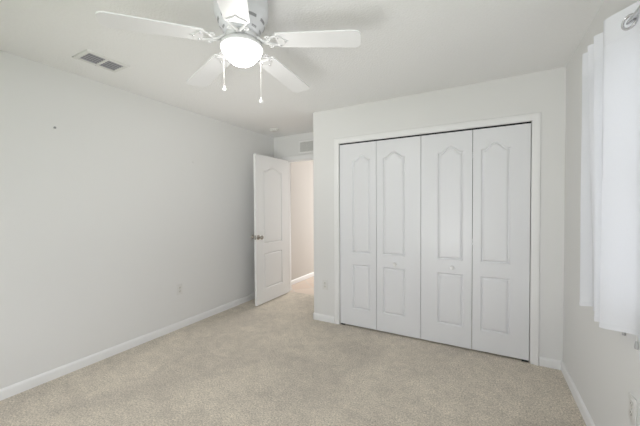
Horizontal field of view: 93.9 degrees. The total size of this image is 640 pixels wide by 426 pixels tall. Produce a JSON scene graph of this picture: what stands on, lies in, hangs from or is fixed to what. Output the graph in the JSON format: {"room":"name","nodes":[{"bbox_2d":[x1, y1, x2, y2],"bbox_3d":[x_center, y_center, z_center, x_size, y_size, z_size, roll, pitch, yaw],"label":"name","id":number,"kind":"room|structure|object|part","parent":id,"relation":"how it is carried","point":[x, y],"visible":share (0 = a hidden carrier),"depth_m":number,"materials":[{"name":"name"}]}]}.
{"room":"empty bedroom","nodes":[
{"label":"empty bedroom","id":0,"kind":"room"},
{"bbox_2d":[0,50,273,388],"bbox_3d":[-1.870,0.068,2.847,0.115,2.440,4.725,0,1,29],"label":"wall","id":1,"kind":"structure","parent":0,"point":[104,212],"depth_m":2.66,"materials":[{"name":"paint"}]},
{"bbox_2d":[0,293,254,400],"bbox_3d":[-1.807,1.250,2.840,0.014,0.076,4.495,0,1,29],"label":"baseboard","id":2,"kind":"structure","parent":1,"relation":"attached to","point":[37,380],"depth_m":2.65,"materials":[{"name":"white paint"}]},
{"bbox_2d":[177,284,182,294],"bbox_3d":[-1.551,0.845,3.304,0.008,0.115,0.070,0,1,29],"label":"wall outlet","id":3,"kind":"object","parent":1,"relation":"attached to","point":[179,286],"visible":1,"depth_m":3.30,"materials":[{"name":"white plastic"}]},
{"bbox_2d":[0,276,585,425],"bbox_3d":[0.477,1.314,3.353,3.743,0.100,7.835,0,1,29],"label":"floor","id":4,"kind":"structure","parent":0,"point":[270,363],"depth_m":2.27,"materials":[{"name":"carpet"}]},
{"bbox_2d":[274,132,312,158],"bbox_3d":[-0.141,0.023,4.523,1.284,2.440,0.115,0,1,29],"label":"wall","id":5,"kind":"structure","parent":0,"point":[284,146],"depth_m":4.62,"materials":[{"name":"paint"}]},
{"bbox_2d":[251,154,288,305],"bbox_3d":[-0.678,0.220,4.308,0.194,2.029,0.761,0,1,29],"label":"door","id":6,"kind":"structure","parent":5,"relation":"in","point":[271,206],"depth_m":4.25,"materials":[{"name":"white paint"}]},
{"bbox_2d":[282,154,312,290],"bbox_3d":[-0.156,0.185,4.525,0.905,2.116,0.133,0,1,29],"label":"door frame","id":7,"kind":"structure","parent":5,"relation":"attached to","point":[307,159],"depth_m":4.72,"materials":[{"name":"white paint"}]},
{"bbox_2d":[298,139,312,153],"bbox_3d":[-0.097,-0.995,4.403,0.520,0.196,0.010,0,1,29],"label":"air vent","id":8,"kind":"object","parent":5,"relation":"in","point":[305,146],"visible":0.34,"depth_m":4.46,"materials":[{"name":"white metal"}]},
{"bbox_2d":[0,0,603,137],"bbox_3d":[0.463,-1.225,3.301,3.743,0.100,7.835,0,1,29],"label":"ceiling","id":9,"kind":"structure","parent":0,"point":[407,47],"depth_m":2.07,"materials":[{"name":"white paint"}]},
{"bbox_2d":[72,49,129,72],"bbox_3d":[-1.641,-1.135,2.251,0.214,0.012,0.291,0,1,29],"label":"ceiling vent","id":10,"kind":"object","parent":9,"relation":"in","point":[88,56],"visible":1,"depth_m":2.23,"materials":[{"name":"metal"}]},
{"bbox_2d":[95,0,360,103],"bbox_3d":[-0.391,-0.865,1.606,1.200,0.540,1.152,0,1,29],"label":"ceiling fan","id":11,"kind":"object","parent":9,"relation":"hanging from","point":[242,23],"visible":1,"depth_m":1.49,"materials":[{"name":"wood"}]},
{"bbox_3d":[-0.773,-0.863,1.389,0.429,0.047,0.136,-1,1,-26],"label":"blade","id":12,"kind":"part","parent":11,"relation":"part of","materials":[{"name":"white wood"}]},
{"bbox_3d":[-0.691,-0.874,1.857,0.136,0.047,0.429,-2,2,-44],"label":"blade","id":13,"kind":"part","parent":11,"relation":"part of","materials":[{"name":"white wood"}]},
{"bbox_3d":[-0.352,-0.861,1.166,0.136,0.047,0.429,-1,1,-8],"label":"blade","id":14,"kind":"part","parent":11,"relation":"part of","materials":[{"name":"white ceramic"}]},
{"bbox_3d":[-0.409,-0.817,1.568,0.215,0.084,0.215,0,1,29],"label":"globe","id":15,"kind":"part","parent":11,"relation":"part of","materials":[{"name":"white glass"}]},
{"bbox_3d":[-0.224,-0.878,1.926,0.136,0.047,0.431,0,1,29],"label":"blade","id":16,"kind":"part","parent":11,"relation":"part of","materials":[{"name":"white wood"}]},
{"bbox_3d":[-0.011,-0.870,1.497,0.429,0.047,0.136,0,1,10],"label":"blade","id":17,"kind":"part","parent":11,"relation":"part of","materials":[{"name":"white wood"}]},
{"bbox_2d":[269,128,278,131],"bbox_3d":[-0.650,-1.169,4.225,0.128,0.038,0.128,0,1,29],"label":"smoke detector","id":18,"kind":"object","parent":9,"relation":"attached to","point":[270,129],"visible":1,"depth_m":4.18,"materials":[{"name":"white plastic"}]},
{"bbox_2d":[290,160,313,279],"bbox_3d":[0.072,-0.014,6.248,0.115,2.440,3.110,0,1,29],"label":"wall","id":19,"kind":"structure","parent":0,"point":[302,210],"depth_m":5.42,"materials":[{"name":"paint"}]},
{"bbox_2d":[291,272,313,284],"bbox_3d":[0.106,1.169,6.189,0.014,0.076,2.990,0,1,29],"label":"baseboard","id":20,"kind":"structure","parent":19,"relation":"attached to","point":[309,275],"depth_m":5.41,"materials":[{"name":"white paint"}]},
{"bbox_2d":[313,67,565,360],"bbox_3d":[1.129,0.041,3.310,2.344,2.440,0.775,0,1,29],"label":"wall","id":21,"kind":"structure","parent":0,"point":[544,92],"depth_m":2.65,"materials":[{"name":"paint"}]},
{"bbox_2d":[313,313,334,322],"bbox_3d":[0.224,1.218,3.832,0.295,0.076,0.789,0,1,29],"label":"baseboard","id":22,"kind":"structure","parent":21,"relation":"attached to","point":[321,317],"depth_m":3.48,"materials":[{"name":"white paint"}]},
{"bbox_2d":[322,280,327,289],"bbox_3d":[0.059,0.834,3.475,0.070,0.115,0.008,0,1,29],"label":"wall outlet","id":23,"kind":"object","parent":21,"relation":"attached to","point":[324,282],"visible":1,"depth_m":3.47,"materials":[{"name":"white plastic"}]},
{"bbox_2d":[340,136,420,338],"bbox_3d":[0.610,0.254,3.163,0.876,2.026,0.074,0,1,29],"label":"door","id":24,"kind":"structure","parent":21,"relation":"in","point":[380,181],"depth_m":3.14,"materials":[{"name":"white paint"}]},
{"bbox_2d":[340,121,530,144],"bbox_3d":[1.006,-0.767,2.951,1.771,0.012,0.042,0,1,29],"label":"track","id":25,"kind":"object","parent":21,"relation":"attached to","point":[530,121],"visible":0.78,"depth_m":2.83,"materials":[{"name":"grey metal"}]},
{"bbox_2d":[334,112,540,365],"bbox_3d":[1.020,0.217,2.987,1.898,2.103,0.133,0,1,29],"label":"door frame","id":26,"kind":"structure","parent":21,"relation":"attached to","point":[535,118],"depth_m":2.53,"materials":[{"name":"white paint"}]},
{"bbox_2d":[421,123,530,361],"bbox_3d":[1.384,0.259,2.734,0.885,2.026,0.074,0,1,29],"label":"door","id":27,"kind":"structure","parent":21,"relation":"in","point":[475,291],"depth_m":2.71,"materials":[{"name":"white paint"}]},
{"bbox_2d":[539,356,560,369],"bbox_3d":[1.895,1.237,2.463,0.142,0.076,0.014,0,1,29],"label":"baseboard","id":28,"kind":"structure","parent":21,"relation":"attached to","point":[543,361],"depth_m":2.46,"materials":[{"name":"white paint"}]},
{"bbox_2d":[563,0,639,425],"bbox_3d":[1.115,0.095,0.749,0.115,2.440,3.950,0,1,29],"label":"wall","id":29,"kind":"structure","parent":0,"point":[603,365],"depth_m":1.89,"materials":[{"name":"paint"}]},
{"bbox_2d":[561,361,594,425],"bbox_3d":[1.065,1.276,0.805,0.014,0.076,3.720,0,1,29],"label":"baseboard","id":30,"kind":"structure","parent":29,"relation":"attached to","point":[582,408],"depth_m":2.00,"materials":[{"name":"white paint"}]},
{"bbox_2d":[628,392,636,425],"bbox_3d":[1.331,0.837,1.274,0.008,0.115,0.070,0,1,29],"label":"wall outlet","id":31,"kind":"object","parent":29,"relation":"attached to","point":[632,412],"visible":1,"depth_m":1.26,"materials":[{"name":"white plastic"}]},
{"bbox_2d":[626,5,639,24],"bbox_3d":[1.097,-0.786,0.875,0.048,0.064,1.602,0,1,29],"label":"curtain rod","id":32,"kind":"object","parent":29,"relation":"attached to","point":[635,14],"visible":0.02,"depth_m":1.20,"materials":[{"name":"metal"}]},
{"bbox_2d":[579,0,639,359],"bbox_3d":[1.290,-0.169,1.288,0.090,1.388,0.862,0,1,29],"label":"curtain","id":33,"kind":"object","parent":32,"relation":"hanging from","point":[610,139],"visible":0.99,"depth_m":1.31,"materials":[{"name":"fabric"}]},
{"bbox_2d":[634,336,638,349],"bbox_3d":[1.307,0.513,1.234,0.014,0.100,0.013,0,1,29],"label":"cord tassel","id":34,"kind":"object","parent":33,"relation":"hanging from","point":[636,346],"visible":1,"depth_m":1.23,"materials":[{"name":"plastic"}]}
]}

